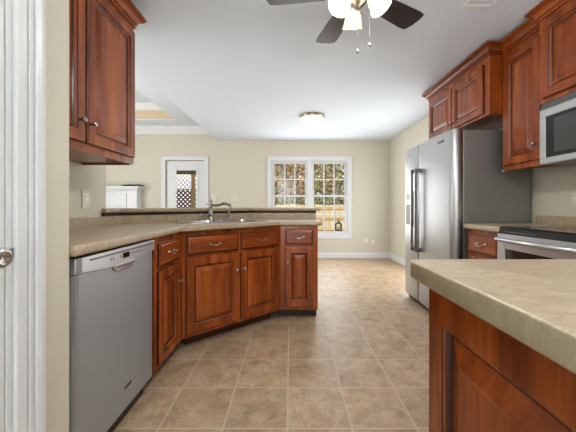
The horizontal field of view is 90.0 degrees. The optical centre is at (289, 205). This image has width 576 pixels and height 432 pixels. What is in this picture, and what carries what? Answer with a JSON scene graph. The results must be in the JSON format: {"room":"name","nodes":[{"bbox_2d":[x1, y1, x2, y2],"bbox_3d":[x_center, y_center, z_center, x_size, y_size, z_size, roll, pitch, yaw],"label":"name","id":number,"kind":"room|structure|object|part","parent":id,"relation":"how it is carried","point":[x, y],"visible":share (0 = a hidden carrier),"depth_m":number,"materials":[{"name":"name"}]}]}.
{"room":"kitchen","nodes":[
{"label":"kitchen","id":0,"kind":"room"},
{"bbox_2d":[46,0,68,431],"bbox_3d":[-1.160,-0.138,-0.785,0.740,2.455,3.630,0,0,0],"label":"wall","id":1,"kind":"structure","parent":0,"point":[57,11],"depth_m":0.98,"materials":[{"name":"paint"}]},
{"bbox_2d":[0,0,45,431],"bbox_3d":[-0.813,0.017,0.405,0.174,2.147,1.018,0,0,0],"label":"door","id":2,"kind":"structure","parent":1,"relation":"in","point":[22,22],"depth_m":0.84,"materials":[{"name":"white paint"}]},
{"bbox_3d":[-0.759,0.133,0.735,0.067,0.062,0.062,0,0,0],"label":"knob","id":3,"kind":"part","parent":2,"relation":"part of","materials":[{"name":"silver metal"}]},
{"bbox_2d":[69,161,105,217],"bbox_3d":[-1.475,-0.360,1.625,0.110,2.900,1.190,0,0,0],"label":"wall","id":4,"kind":"structure","parent":0,"point":[92,178],"depth_m":2.02,"materials":[{"name":"paint"}]},
{"bbox_2d":[82,190,89,207],"bbox_3d":[-1.415,-0.048,2.000,0.009,0.125,0.078,0,0,0],"label":"outlet plate","id":5,"kind":"object","parent":4,"relation":"attached to","point":[85,193],"visible":1,"depth_m":1.99,"materials":[{"name":"beige plastic"}]},
{"bbox_2d":[85,194,87,203],"bbox_3d":[-1.413,-0.048,2.000,0.004,0.068,0.034,0,0,0],"label":"socket","id":6,"kind":"object","parent":5,"relation":"attached to","point":[86,195],"depth_m":2.00,"materials":[{"name":"grey plastic"}]},
{"bbox_2d":[69,0,146,164],"bbox_3d":[-1.214,-0.794,1.540,0.403,1.028,0.990,0,0,0],"label":"upper cabinet","id":7,"kind":"object","parent":4,"relation":"attached to","point":[101,32],"visible":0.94,"depth_m":1.63,"materials":[{"name":"brown wood"}]},
{"bbox_3d":[-1.062,-0.752,1.274,0.014,0.713,0.287,0,0,0],"label":"panel","id":8,"kind":"part","parent":7,"relation":"part of","materials":[{"name":"brown wood"}]},
{"bbox_3d":[-1.062,-0.752,1.274,0.020,0.849,0.423,0,0,0],"label":"door","id":9,"kind":"part","parent":7,"relation":"part of","materials":[{"name":"brown wood"}]},
{"bbox_3d":[-1.034,-0.434,1.440,0.034,0.030,0.031,0,0,0],"label":"knob","id":10,"kind":"part","parent":7,"relation":"part of","materials":[{"name":"grey metal"}]},
{"bbox_3d":[-1.034,-0.430,1.519,0.034,0.030,0.031,0,0,0],"label":"knob","id":11,"kind":"part","parent":7,"relation":"part of","materials":[{"name":"grey metal"}]},
{"bbox_3d":[-1.254,-0.284,1.966,0.322,0.009,0.018,0,0,0],"label":"light rail","id":12,"kind":"part","parent":7,"relation":"part of","materials":[{"name":"brown wood"}]},
{"bbox_3d":[-1.062,-0.752,1.730,0.020,0.849,0.462,0,0,0],"label":"door","id":13,"kind":"part","parent":7,"relation":"part of","materials":[{"name":"brown wood"}]},
{"bbox_3d":[-1.062,-0.752,1.730,0.014,0.713,0.326,0,0,0],"label":"panel","id":14,"kind":"part","parent":7,"relation":"part of","materials":[{"name":"brown wood"}]},
{"bbox_3d":[-1.214,-1.265,1.540,0.403,0.086,0.990,0,0,0],"label":"crown molding","id":15,"kind":"part","parent":7,"relation":"part of","materials":[{"name":"brown wood"}]},
{"bbox_2d":[69,213,315,228],"bbox_3d":[-0.874,0.112,2.425,0.809,0.065,2.880,0,0,37],"label":"backsplash","id":16,"kind":"structure","parent":4,"relation":"attached to","point":[104,220],"depth_m":2.61,"materials":[{"name":"stone"}]},
{"bbox_2d":[135,68,199,125],"bbox_3d":[-3.390,-1.935,1.725,3.720,0.550,8.650,0,0,0],"label":"ceiling","id":17,"kind":"structure","parent":0,"point":[142,84],"depth_m":4.96,"materials":[{"name":"paint"}]},
{"bbox_2d":[135,103,161,109],"bbox_3d":[-3.390,-1.910,2.990,2.408,0.120,5.168,0,0,0],"label":"trim","id":18,"kind":"structure","parent":17,"relation":"attached to","point":[138,106],"depth_m":5.52,"materials":[{"name":"white paint"}]},
{"bbox_2d":[135,110,173,118],"bbox_3d":[-3.390,-1.827,2.990,2.420,0.285,5.180,0,0,0],"label":"trim","id":19,"kind":"structure","parent":17,"relation":"attached to","point":[139,114],"depth_m":5.58,"materials":[{"name":"paint"}]},
{"bbox_2d":[135,88,175,119],"bbox_3d":[-3.390,-1.673,2.990,2.420,0.025,5.180,0,0,0],"label":"trim","id":20,"kind":"structure","parent":17,"relation":"attached to","point":[135,88],"depth_m":5.56,"materials":[{"name":"white paint"}]},
{"bbox_2d":[106,134,388,252],"bbox_3d":[-1.520,-0.460,6.120,7.460,3.100,0.140,0,0,0],"label":"wall","id":21,"kind":"structure","parent":0,"point":[239,168],"depth_m":6.05,"materials":[{"name":"paint"}]},
{"bbox_2d":[135,126,208,133],"bbox_3d":[-3.390,-1.585,6.003,3.720,0.150,0.095,0,0,0],"label":"trim","id":22,"kind":"structure","parent":21,"relation":"attached to","point":[138,129],"depth_m":6.01,"materials":[{"name":"white paint"}]},
{"bbox_2d":[161,156,208,207],"bbox_3d":[-2.205,0.022,6.069,0.990,2.135,0.111,0,0,0],"label":"door","id":23,"kind":"structure","parent":21,"relation":"in","point":[201,167],"depth_m":6.07,"materials":[{"name":"white paint"}]},
{"bbox_3d":[-2.188,-0.115,6.075,0.515,1.370,0.014,0,0,0],"label":"glazing frame","id":24,"kind":"part","parent":23,"relation":"part of","materials":[{"name":"white paint"}]},
{"bbox_2d":[211,194,215,200],"bbox_3d":[-1.610,-0.180,6.043,0.100,0.140,0.014,0,0,0],"label":"switch plate","id":25,"kind":"object","parent":21,"relation":"attached to","point":[213,196],"visible":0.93,"depth_m":6.04,"materials":[{"name":"beige plastic"}]},
{"bbox_2d":[231,195,238,200],"bbox_3d":[-1.160,-0.170,6.043,0.170,0.130,0.014,0,0,0],"label":"switch plate","id":26,"kind":"object","parent":21,"relation":"attached to","point":[233,197],"visible":1,"depth_m":6.04,"materials":[{"name":"beige plastic"}]},
{"bbox_2d":[267,156,351,238],"bbox_3d":[0.410,-0.180,6.101,1.780,1.730,0.159,0,0,0],"label":"window","id":27,"kind":"structure","parent":21,"relation":"in","point":[309,161],"depth_m":6.05,"materials":[{"name":"white paint"}]},
{"bbox_3d":[-0.005,0.172,6.072,0.716,0.793,0.032,0,0,0],"label":"sash","id":28,"kind":"part","parent":27,"relation":"part of","materials":[{"name":"white paint"}]},
{"bbox_3d":[-0.005,-0.561,6.106,0.716,0.733,0.032,0,0,0],"label":"sash","id":29,"kind":"part","parent":27,"relation":"part of","materials":[{"name":"white paint"}]},
{"bbox_3d":[0.825,0.172,6.072,0.716,0.793,0.032,0,0,0],"label":"sash","id":30,"kind":"part","parent":27,"relation":"part of","materials":[{"name":"white paint"}]},
{"bbox_3d":[0.825,-0.561,6.106,0.716,0.733,0.032,0,0,0],"label":"sash","id":31,"kind":"part","parent":27,"relation":"part of","materials":[{"name":"white paint"}]},
{"bbox_2d":[318,253,388,257],"bbox_3d":[0.193,1.035,6.042,3.795,0.110,0.016,0,0,0],"label":"baseboard","id":32,"kind":"structure","parent":21,"relation":"attached to","point":[320,255],"depth_m":6.03,"materials":[{"name":"white paint"}]},
{"bbox_2d":[113,258,428,431],"bbox_3d":[-1.580,1.140,1.785,7.340,0.100,8.770,0,0,0],"label":"floor","id":33,"kind":"structure","parent":0,"point":[359,364],"depth_m":1.92,"materials":[{"name":"tile"}]},
{"bbox_2d":[69,240,154,431],"bbox_3d":[-1.078,0.643,1.372,0.584,0.893,0.620,0,0,0],"label":"dishwasher","id":34,"kind":"object","parent":33,"relation":"on","point":[110,290],"visible":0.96,"depth_m":1.27,"materials":[{"name":"silver metal"}]},
{"bbox_3d":[-0.809,0.235,1.372,0.039,0.077,0.620,0,0,0],"label":"control panel","id":35,"kind":"part","parent":34,"relation":"part of","materials":[{"name":"silver metal"}]},
{"bbox_3d":[-0.793,0.285,1.377,0.010,0.034,0.180,0,0,0],"label":"handle","id":36,"kind":"part","parent":34,"relation":"part of","materials":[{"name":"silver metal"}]},
{"bbox_2d":[106,186,143,207],"bbox_3d":[-3.886,0.345,5.929,1.660,1.490,0.238,0,0,0],"label":"fireplace mantel","id":37,"kind":"object","parent":33,"relation":"on","point":[116,196],"visible":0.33,"depth_m":5.89,"materials":[{"name":"white paint"}]},
{"bbox_3d":[-3.886,-0.115,5.893,1.080,0.270,0.014,0,0,0],"label":"frieze panel","id":38,"kind":"part","parent":37,"relation":"part of","materials":[{"name":"white paint"}]},
{"bbox_2d":[106,186,143,190],"bbox_3d":[-3.886,-0.355,5.929,1.660,0.090,0.238,0,0,0],"label":"shelf","id":39,"kind":"object","parent":37,"relation":"attached to","point":[108,188],"depth_m":5.84,"materials":[{"name":"white paint"}]},
{"bbox_2d":[121,184,143,185],"bbox_3d":[-3.237,-0.425,5.899,0.476,0.047,0.074,0,0,0],"label":"ornament","id":40,"kind":"object","parent":37,"relation":"on","point":[127,184],"visible":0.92,"depth_m":5.89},
{"bbox_2d":[140,232,183,373],"bbox_3d":[-1.067,0.638,1.917,0.645,0.903,0.435,0,0,0],"label":"base cabinet","id":41,"kind":"object","parent":33,"relation":"on","point":[167,280],"visible":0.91,"depth_m":1.83,"materials":[{"name":"brown wood"}]},
{"bbox_3d":[-0.789,0.299,1.893,0.022,0.147,0.314,0,0,0],"label":"drawer","id":42,"kind":"part","parent":41,"relation":"part of","materials":[{"name":"brown wood"}]},
{"bbox_3d":[-0.790,0.678,1.890,0.020,0.567,0.320,0,0,0],"label":"door","id":43,"kind":"part","parent":41,"relation":"part of","materials":[{"name":"brown wood"}]},
{"bbox_3d":[-0.790,0.678,1.890,0.014,0.431,0.184,0,0,0],"label":"panel","id":44,"kind":"part","parent":41,"relation":"part of","materials":[{"name":"brown wood"}]},
{"bbox_2d":[182,226,280,344],"bbox_3d":[-0.672,0.638,2.644,1.758,0.903,0.709,0,0,-41],"label":"base cabinet","id":45,"kind":"object","parent":33,"relation":"on","point":[232,277],"visible":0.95,"depth_m":2.38,"materials":[{"name":"brown wood"}]},
{"bbox_2d":[69,213,321,256],"bbox_3d":[-0.718,0.133,2.295,1.264,0.107,2.876,0,0,33],"label":"countertop","id":46,"kind":"structure","parent":45,"relation":"on","point":[87,235],"depth_m":2.13,"materials":[{"name":"stone"}]},
{"bbox_2d":[102,208,319,215],"bbox_3d":[-0.765,0.049,3.089,2.549,0.058,0.848,0,0,-33],"label":"breakfast bar","id":47,"kind":"object","parent":46,"relation":"on","point":[108,211],"visible":0.87,"depth_m":2.80,"materials":[{"name":"laminate"}]},
{"bbox_3d":[-0.673,0.066,2.927,2.085,0.024,0.435,0,0,-34],"label":"trim","id":48,"kind":"part","parent":47,"relation":"part of","materials":[{"name":"brown wood"}]},
{"bbox_2d":[198,197,232,219],"bbox_3d":[-0.742,0.025,2.862,0.332,0.226,0.154,0,0,-14],"label":"faucet","id":49,"kind":"object","parent":46,"relation":"on","point":[210,204],"visible":0.97,"depth_m":2.84,"materials":[{"name":"grey metal"}]},
{"bbox_3d":[-0.709,0.104,2.917,0.052,0.068,0.052,0,0,26],"label":"handle","id":50,"kind":"part","parent":49,"relation":"part of","materials":[{"name":"grey metal"}]},
{"bbox_3d":[-0.676,-0.006,2.844,0.224,0.065,0.029,0,0,3],"label":"spout","id":51,"kind":"part","parent":49,"relation":"part of","materials":[{"name":"grey metal"}]},
{"bbox_2d":[168,219,268,223],"bbox_3d":[-0.651,0.230,2.696,0.800,0.184,0.500,0,0,-41],"label":"sink","id":52,"kind":"object","parent":46,"relation":"in","point":[223,220],"visible":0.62,"depth_m":2.71,"materials":[{"name":"silver metal"}]},
{"bbox_3d":[-0.777,0.231,2.555,0.335,0.182,0.360,0,0,-41],"label":"bowl","id":53,"kind":"part","parent":52,"relation":"part of","materials":[{"name":"silver metal"}]},
{"bbox_3d":[-0.493,0.231,2.799,0.335,0.182,0.360,0,0,-41],"label":"bowl","id":54,"kind":"part","parent":52,"relation":"part of","materials":[{"name":"silver metal"}]},
{"bbox_3d":[-0.604,0.299,2.294,0.442,0.147,0.022,0,0,-41],"label":"drawer","id":55,"kind":"part","parent":45,"relation":"part of","materials":[{"name":"brown wood"}]},
{"bbox_3d":[-0.603,0.678,2.296,0.445,0.567,0.020,0,0,-41],"label":"door","id":56,"kind":"part","parent":45,"relation":"part of","materials":[{"name":"brown wood"}]},
{"bbox_3d":[-0.604,0.678,2.296,0.309,0.431,0.014,0,0,-41],"label":"panel","id":57,"kind":"part","parent":45,"relation":"part of","materials":[{"name":"brown wood"}]},
{"bbox_3d":[-0.262,0.299,2.588,0.411,0.147,0.022,0,0,-41],"label":"drawer","id":58,"kind":"part","parent":45,"relation":"part of","materials":[{"name":"brown wood"}]},
{"bbox_3d":[-0.265,0.678,2.586,0.408,0.567,0.020,0,0,-41],"label":"door","id":59,"kind":"part","parent":45,"relation":"part of","materials":[{"name":"brown wood"}]},
{"bbox_3d":[-0.266,0.678,2.586,0.272,0.431,0.014,0,0,-41],"label":"panel","id":60,"kind":"part","parent":45,"relation":"part of","materials":[{"name":"brown wood"}]},
{"bbox_2d":[281,226,317,315],"bbox_3d":[0.087,0.638,3.020,0.355,0.903,0.650,0,0,0],"label":"base cabinet","id":61,"kind":"object","parent":33,"relation":"on","point":[299,244],"visible":0.99,"depth_m":2.74,"materials":[{"name":"brown wood"}]},
{"bbox_3d":[0.086,0.294,2.739,0.267,0.148,0.022,0,0,0],"label":"drawer","id":62,"kind":"part","parent":61,"relation":"part of","materials":[{"name":"brown wood"}]},
{"bbox_3d":[0.086,0.675,2.740,0.267,0.570,0.020,0,0,0],"label":"door","id":63,"kind":"part","parent":61,"relation":"part of","materials":[{"name":"brown wood"}]},
{"bbox_3d":[0.086,0.675,2.740,0.131,0.434,0.014,0,0,0],"label":"panel","id":64,"kind":"part","parent":61,"relation":"part of","materials":[{"name":"brown wood"}]},
{"bbox_2d":[405,128,529,310],"bbox_3d":[1.691,0.207,2.978,0.728,1.765,1.045,0,0,0],"label":"refrigerator","id":65,"kind":"object","parent":33,"relation":"on","point":[455,178],"visible":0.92,"depth_m":2.46,"materials":[{"name":"silver metal"}]},
{"bbox_3d":[1.431,0.183,3.314,0.090,1.697,0.372,0,0,0],"label":"door","id":66,"kind":"part","parent":65,"relation":"part of","materials":[{"name":"silver metal"}]},
{"bbox_3d":[1.365,0.045,3.173,0.070,0.890,0.026,0,0,0],"label":"handle","id":67,"kind":"part","parent":65,"relation":"part of","materials":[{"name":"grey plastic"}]},
{"bbox_3d":[1.365,0.045,3.077,0.070,0.890,0.026,0,0,0],"label":"handle","id":68,"kind":"part","parent":65,"relation":"part of","materials":[{"name":"grey plastic"}]},
{"bbox_3d":[1.431,0.183,2.788,0.090,1.697,0.667,0,0,0],"label":"door","id":69,"kind":"part","parent":65,"relation":"part of","materials":[{"name":"silver metal"}]},
{"bbox_2d":[468,229,497,258],"bbox_3d":[1.748,0.638,2.192,0.655,0.903,0.400,0,0,0],"label":"base cabinet","id":70,"kind":"object","parent":33,"relation":"on","point":[481,244],"visible":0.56,"depth_m":2.19,"materials":[{"name":"brown wood"}]},
{"bbox_3d":[1.465,0.678,2.190,0.020,0.567,0.332,0,0,0],"label":"door","id":71,"kind":"part","parent":70,"relation":"part of","materials":[{"name":"brown wood"}]},
{"bbox_2d":[463,215,575,232],"bbox_3d":[1.766,0.132,1.823,0.643,0.108,1.215,0,0,0],"label":"countertop","id":72,"kind":"structure","parent":70,"relation":"on","point":[540,220],"depth_m":2.24,"materials":[{"name":"stone"}]},
{"bbox_2d":[429,288,575,431],"bbox_3d":[0.818,0.640,0.297,0.900,0.900,0.930,0,0,0],"label":"base cabinet","id":73,"kind":"object","parent":33,"relation":"on","point":[482,378],"visible":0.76,"depth_m":0.54,"materials":[{"name":"brown wood"}]},
{"bbox_2d":[410,259,575,373],"bbox_3d":[0.819,0.167,0.292,1.002,0.046,0.985,0,0,0],"label":"countertop","id":74,"kind":"structure","parent":73,"relation":"on","point":[532,301],"depth_m":0.50,"materials":[{"name":"laminate"}]},
{"bbox_3d":[0.377,0.609,0.297,0.017,0.618,0.786,0,0,0],"label":"panel","id":75,"kind":"part","parent":73,"relation":"part of","materials":[{"name":"brown wood"}]},
{"bbox_2d":[494,226,575,258],"bbox_3d":[1.702,0.614,1.602,0.636,0.952,0.762,0,0,0],"label":"range","id":76,"kind":"object","parent":33,"relation":"on","point":[514,242],"visible":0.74,"depth_m":1.70,"materials":[{"name":"silver metal"}]},
{"bbox_3d":[1.406,0.222,1.602,0.044,0.025,0.716,0,0,0],"label":"handle","id":77,"kind":"part","parent":76,"relation":"part of","materials":[{"name":"silver metal"}]},
{"bbox_2d":[499,226,575,242],"bbox_3d":[1.727,0.162,1.602,0.586,0.047,0.762,0,0,0],"label":"cooktop","id":78,"kind":"object","parent":76,"relation":"in","point":[548,234],"depth_m":1.70,"materials":[{"name":"black glass"}]},
{"bbox_2d":[131,0,559,140],"bbox_3d":[0.280,-1.688,1.725,3.620,0.645,8.650,0,0,0],"label":"ceiling","id":79,"kind":"structure","parent":0,"point":[242,70],"depth_m":2.70,"materials":[{"name":"paint"}]},
{"bbox_2d":[300,112,324,123],"bbox_3d":[0.334,-1.298,4.360,0.376,0.134,0.376,0,0,0],"label":"ceiling light","id":80,"kind":"object","parent":79,"relation":"attached to","point":[310,117],"visible":1,"depth_m":4.25,"materials":[{"name":"white glass"}]},
{"bbox_2d":[267,0,423,53],"bbox_3d":[0.340,-1.098,1.568,0.953,0.534,0.971,0,0,0],"label":"ceiling fan","id":81,"kind":"object","parent":79,"relation":"hanging from","point":[346,15],"visible":1,"depth_m":1.65,"materials":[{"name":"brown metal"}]},
{"bbox_3d":[0.031,-1.158,1.593,0.336,0.022,0.155,0,0,0],"label":"blade","id":82,"kind":"part","parent":81,"relation":"part of","materials":[{"name":"brown wood"}]},
{"bbox_3d":[0.286,-1.158,1.886,0.151,0.022,0.330,0,0,-13],"label":"blade","id":83,"kind":"part","parent":81,"relation":"part of","materials":[{"name":"brown wood"}]},
{"bbox_3d":[0.260,-1.067,1.497,0.121,0.124,0.120,0,0,0],"label":"lamp shade","id":84,"kind":"part","parent":81,"relation":"part of","materials":[{"name":"white glass"}]},
{"bbox_3d":[0.276,-1.080,1.508,0.049,0.062,0.047,0,0,0],"label":"bulb","id":85,"kind":"part","parent":81,"relation":"part of","materials":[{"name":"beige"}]},
{"bbox_3d":[0.364,-1.067,1.679,0.124,0.124,0.122,0,0,0],"label":"lamp shade","id":86,"kind":"part","parent":81,"relation":"part of","materials":[{"name":"white glass"}]},
{"bbox_3d":[0.367,-0.965,1.570,0.006,0.220,0.003,0,0,0],"label":"pull chain","id":87,"kind":"part","parent":81,"relation":"part of","materials":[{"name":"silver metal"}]},
{"bbox_3d":[0.413,-0.986,1.588,0.054,0.181,0.003,0,0,0],"label":"pull chain","id":88,"kind":"part","parent":81,"relation":"part of","materials":[{"name":"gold metal"}]},
{"bbox_3d":[0.469,-1.067,1.497,0.121,0.124,0.120,0,0,0],"label":"lamp shade","id":89,"kind":"part","parent":81,"relation":"part of","materials":[{"name":"white glass"}]},
{"bbox_3d":[0.650,-1.158,1.735,0.330,0.022,0.151,0,0,-32],"label":"blade","id":90,"kind":"part","parent":81,"relation":"part of","materials":[{"name":"brown wood"}]},
{"bbox_2d":[462,0,497,6],"bbox_3d":[1.275,-1.360,1.800,0.200,0.010,0.340,0,0,0],"label":"ceiling vent","id":91,"kind":"object","parent":79,"relation":"in","point":[469,3],"visible":1,"depth_m":1.94,"materials":[{"name":"white plastic"}]},
{"bbox_2d":[389,116,575,259],"bbox_3d":[2.150,-0.460,1.725,0.120,3.100,8.650,0,0,0],"label":"wall","id":92,"kind":"structure","parent":0,"point":[551,187],"depth_m":4.51,"materials":[{"name":"paint"}]},
{"bbox_2d":[389,253,404,265],"bbox_3d":[2.082,1.035,4.797,0.016,0.110,2.474,0,0,0],"label":"baseboard","id":93,"kind":"structure","parent":92,"relation":"attached to","point":[399,260],"depth_m":5.56,"materials":[{"name":"white paint"}]},
{"bbox_2d":[422,41,502,138],"bbox_3d":[1.843,-1.052,2.917,0.485,0.579,1.165,0,0,0],"label":"upper cabinet","id":94,"kind":"object","parent":92,"relation":"attached to","point":[470,96],"visible":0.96,"depth_m":2.65,"materials":[{"name":"brown wood"}]},
{"bbox_3d":[1.650,-0.995,3.176,0.014,0.285,0.336,0,0,0],"label":"panel","id":95,"kind":"part","parent":94,"relation":"part of","materials":[{"name":"brown wood"}]},
{"bbox_3d":[1.650,-0.995,3.176,0.020,0.421,0.472,0,0,0],"label":"door","id":96,"kind":"part","parent":94,"relation":"part of","materials":[{"name":"brown wood"}]},
{"bbox_3d":[1.670,-1.008,2.917,0.020,0.493,1.045,0,0,0],"label":"frame","id":97,"kind":"part","parent":94,"relation":"part of","materials":[{"name":"brown wood"}]},
{"bbox_3d":[1.840,-1.298,2.917,0.480,0.086,1.165,0,0,0],"label":"crown molding","id":98,"kind":"part","parent":94,"relation":"part of","materials":[{"name":"brown wood"}]},
{"bbox_3d":[1.650,-0.995,2.692,0.014,0.285,0.329,0,0,0],"label":"panel","id":99,"kind":"part","parent":94,"relation":"part of","materials":[{"name":"brown wood"}]},
{"bbox_3d":[1.650,-0.995,2.692,0.020,0.421,0.465,0,0,0],"label":"door","id":100,"kind":"part","parent":94,"relation":"part of","materials":[{"name":"brown wood"}]},
{"bbox_2d":[501,18,556,171],"bbox_3d":[1.897,-0.812,2.204,0.375,1.058,0.404,0,0,0],"label":"upper cabinet","id":101,"kind":"object","parent":92,"relation":"attached to","point":[521,51],"visible":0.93,"depth_m":2.18,"materials":[{"name":"brown wood"}]},
{"bbox_3d":[1.740,-1.298,2.198,0.060,0.086,0.392,0,0,0],"label":"crown molding","id":102,"kind":"part","parent":101,"relation":"part of","materials":[{"name":"brown wood"}]},
{"bbox_3d":[1.760,-0.766,2.198,0.014,0.741,0.212,0,0,0],"label":"panel","id":103,"kind":"part","parent":101,"relation":"part of","materials":[{"name":"brown wood"}]},
{"bbox_3d":[1.780,-0.771,2.198,0.020,0.967,0.392,0,0,0],"label":"frame","id":104,"kind":"part","parent":101,"relation":"part of","materials":[{"name":"brown wood"}]},
{"bbox_3d":[1.760,-0.766,2.198,0.020,0.877,0.348,0,0,0],"label":"door","id":105,"kind":"part","parent":101,"relation":"part of","materials":[{"name":"brown wood"}]},
{"bbox_2d":[524,0,575,104],"bbox_3d":[1.880,-1.032,1.610,0.410,0.664,0.900,0,0,0],"label":"upper cabinet","id":106,"kind":"object","parent":92,"relation":"attached to","point":[557,25],"visible":0.96,"depth_m":1.86,"materials":[{"name":"brown wood"}]},
{"bbox_3d":[1.880,-1.321,1.610,0.410,0.086,0.900,0,0,0],"label":"crown molding","id":107,"kind":"part","parent":106,"relation":"part of","materials":[{"name":"brown wood"}]},
{"bbox_2d":[540,91,575,164],"bbox_3d":[1.877,-0.490,1.603,0.406,0.411,0.758,0,0,0],"label":"microwave","id":108,"kind":"object","parent":106,"relation":"attached to","point":[557,116],"visible":1,"depth_m":1.85,"materials":[{"name":"silver metal"}]},
{"bbox_3d":[1.745,-0.989,1.610,0.020,0.578,0.780,0,0,0],"label":"frame","id":109,"kind":"part","parent":106,"relation":"part of","materials":[{"name":"brown wood"}]},
{"bbox_3d":[1.725,-0.989,1.794,0.020,0.518,0.353,0,0,0],"label":"door","id":110,"kind":"part","parent":106,"relation":"part of","materials":[{"name":"brown wood"}]},
{"bbox_3d":[1.725,-0.989,1.794,0.014,0.382,0.217,0,0,0],"label":"panel","id":111,"kind":"part","parent":106,"relation":"part of","materials":[{"name":"brown wood"}]},
{"bbox_2d":[535,215,575,225],"bbox_3d":[2.079,0.111,1.823,0.018,0.066,1.215,0,0,0],"label":"backsplash","id":112,"kind":"structure","parent":92,"relation":"attached to","point":[558,220],"depth_m":2.24,"materials":[{"name":"stone"}]},
{"bbox_2d":[571,190,575,205],"bbox_3d":[2.086,-0.060,2.100,0.009,0.120,0.078,0,0,0],"label":"outlet plate","id":113,"kind":"object","parent":92,"relation":"attached to","point":[573,192],"visible":1,"depth_m":2.11,"materials":[{"name":"beige plastic"}]},
{"label":"outside","id":114,"kind":"structure","parent":0,"visible":0},
{"bbox_3d":[0.000,1.350,33.095,60.000,0.280,53.810,0,0,0],"label":"ground","id":115,"kind":"structure","parent":114,"visible":0},
{"bbox_2d":[177,174,195,207],"bbox_3d":[-2.970,0.085,7.600,1.790,2.090,0.060,0,0,0],"label":"lattice screen","id":116,"kind":"object","parent":115,"relation":"on","point":[179,190],"visible":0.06,"depth_m":7.59,"materials":[{"name":"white wood"}]},
{"bbox_2d":[190,174,195,207],"bbox_3d":[-2.500,0.190,7.450,0.120,2.040,0.120,0,0,0],"label":"porch post","id":117,"kind":"object","parent":115,"relation":"on","point":[192,175],"visible":0.51,"depth_m":7.41,"materials":[{"name":"brown wood"}]},
{"bbox_2d":[275,164,298,202],"bbox_3d":[-0.907,-1.135,13.854,2.745,4.697,1.831,0,0,0],"label":"tree","id":118,"kind":"object","parent":115,"relation":"on","point":[276,191],"visible":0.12,"depth_m":13.82,"materials":[{"name":"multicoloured plant"}]},
{"bbox_2d":[275,164,301,202],"bbox_3d":[-1.605,-1.880,16.900,4.616,6.193,3.674,0,0,0],"label":"tree","id":119,"kind":"object","parent":115,"relation":"on","point":[298,164],"visible":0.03,"depth_m":16.43,"materials":[{"name":"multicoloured plant"}]},
{"bbox_2d":[275,197,303,204],"bbox_3d":[-0.497,0.398,12.233,2.738,1.636,0.931,0,0,0],"label":"shrub","id":120,"kind":"object","parent":115,"relation":"on","point":[277,201],"visible":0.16,"depth_m":12.14,"materials":[{"name":"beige plant"}]},
{"bbox_2d":[275,164,304,204],"bbox_3d":[-0.281,-1.139,13.206,2.680,4.720,1.658,0,0,0],"label":"tree","id":121,"kind":"object","parent":115,"relation":"on","point":[280,170],"visible":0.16,"depth_m":13.26,"materials":[{"name":"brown plant"}]},
{"bbox_2d":[275,164,340,203],"bbox_3d":[0.816,-1.979,17.394,4.622,6.385,3.653,0,0,0],"label":"tree","id":122,"kind":"object","parent":115,"relation":"on","point":[278,164],"visible":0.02,"depth_m":16.61,"materials":[{"name":"green plant"}]},
{"bbox_2d":[275,204,343,230],"bbox_3d":[1.000,0.563,11.488,8.800,1.254,0.065,0,0,0],"label":"wooden fence","id":123,"kind":"object","parent":115,"relation":"on","point":[329,209],"visible":0.1,"depth_m":11.50,"materials":[{"name":"brown wood"}]},
{"bbox_3d":[1.000,0.085,11.477,8.800,0.090,0.044,0,0,0],"label":"rail","id":124,"kind":"part","parent":123,"relation":"part of","materials":[{"name":"brown wood"}]},
{"bbox_3d":[1.000,0.485,11.477,8.800,0.090,0.044,0,0,0],"label":"rail","id":125,"kind":"part","parent":123,"relation":"part of","materials":[{"name":"brown wood"}]},
{"bbox_3d":[1.000,0.915,11.477,8.800,0.090,0.044,0,0,0],"label":"rail","id":126,"kind":"part","parent":123,"relation":"part of","materials":[{"name":"brown wood"}]},
{"bbox_2d":[286,197,335,204],"bbox_3d":[0.560,0.406,12.223,3.088,1.621,0.989,0,0,0],"label":"shrub","id":127,"kind":"object","parent":115,"relation":"on","point":[303,198],"visible":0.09,"depth_m":12.13,"materials":[{"name":"green plant"}]},
{"bbox_2d":[288,164,343,203],"bbox_3d":[1.250,-1.237,14.504,3.036,4.910,1.752,0,0,0],"label":"tree","id":128,"kind":"object","parent":115,"relation":"on","point":[315,165],"visible":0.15,"depth_m":14.51,"materials":[{"name":"green plant"}]},
{"bbox_2d":[314,164,343,204],"bbox_3d":[2.202,-1.092,13.227,2.734,4.608,1.827,0,0,0],"label":"tree","id":129,"kind":"object","parent":115,"relation":"on","point":[338,173],"visible":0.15,"depth_m":13.23,"materials":[{"name":"green plant"}]},
{"bbox_2d":[314,164,343,199],"bbox_3d":[3.590,-2.189,17.224,4.623,6.809,3.295,0,0,0],"label":"tree","id":130,"kind":"object","parent":115,"relation":"on","point":[335,164],"visible":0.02,"depth_m":16.81,"materials":[{"name":"green plant"}]},
{"bbox_2d":[319,197,343,204],"bbox_3d":[2.357,0.395,12.238,2.780,1.643,0.989,0,0,0],"label":"shrub","id":131,"kind":"object","parent":115,"relation":"on","point":[340,199],"visible":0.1,"depth_m":12.12,"materials":[{"name":"green plant"}]},
{"bbox_3d":[1.050,0.897,6.745,0.520,0.625,0.390,0,0,0],"label":"patio table","id":132,"kind":"object","parent":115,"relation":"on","visible":0},
{"bbox_2d":[335,218,341,230],"bbox_3d":[1.130,0.438,6.720,0.150,0.294,0.150,0,0,0],"label":"lantern","id":133,"kind":"object","parent":132,"relation":"on","point":[338,228],"visible":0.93,"depth_m":6.69,"materials":[{"name":"black metal"}]},
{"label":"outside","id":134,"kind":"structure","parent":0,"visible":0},
{"bbox_2d":[177,170,195,173],"bbox_3d":[-2.875,-0.823,7.025,2.250,0.075,0.250,0,0,0],"label":"beam","id":135,"kind":"structure","parent":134,"point":[178,171],"depth_m":6.90,"materials":[{"name":"grey paint"}]}
]}

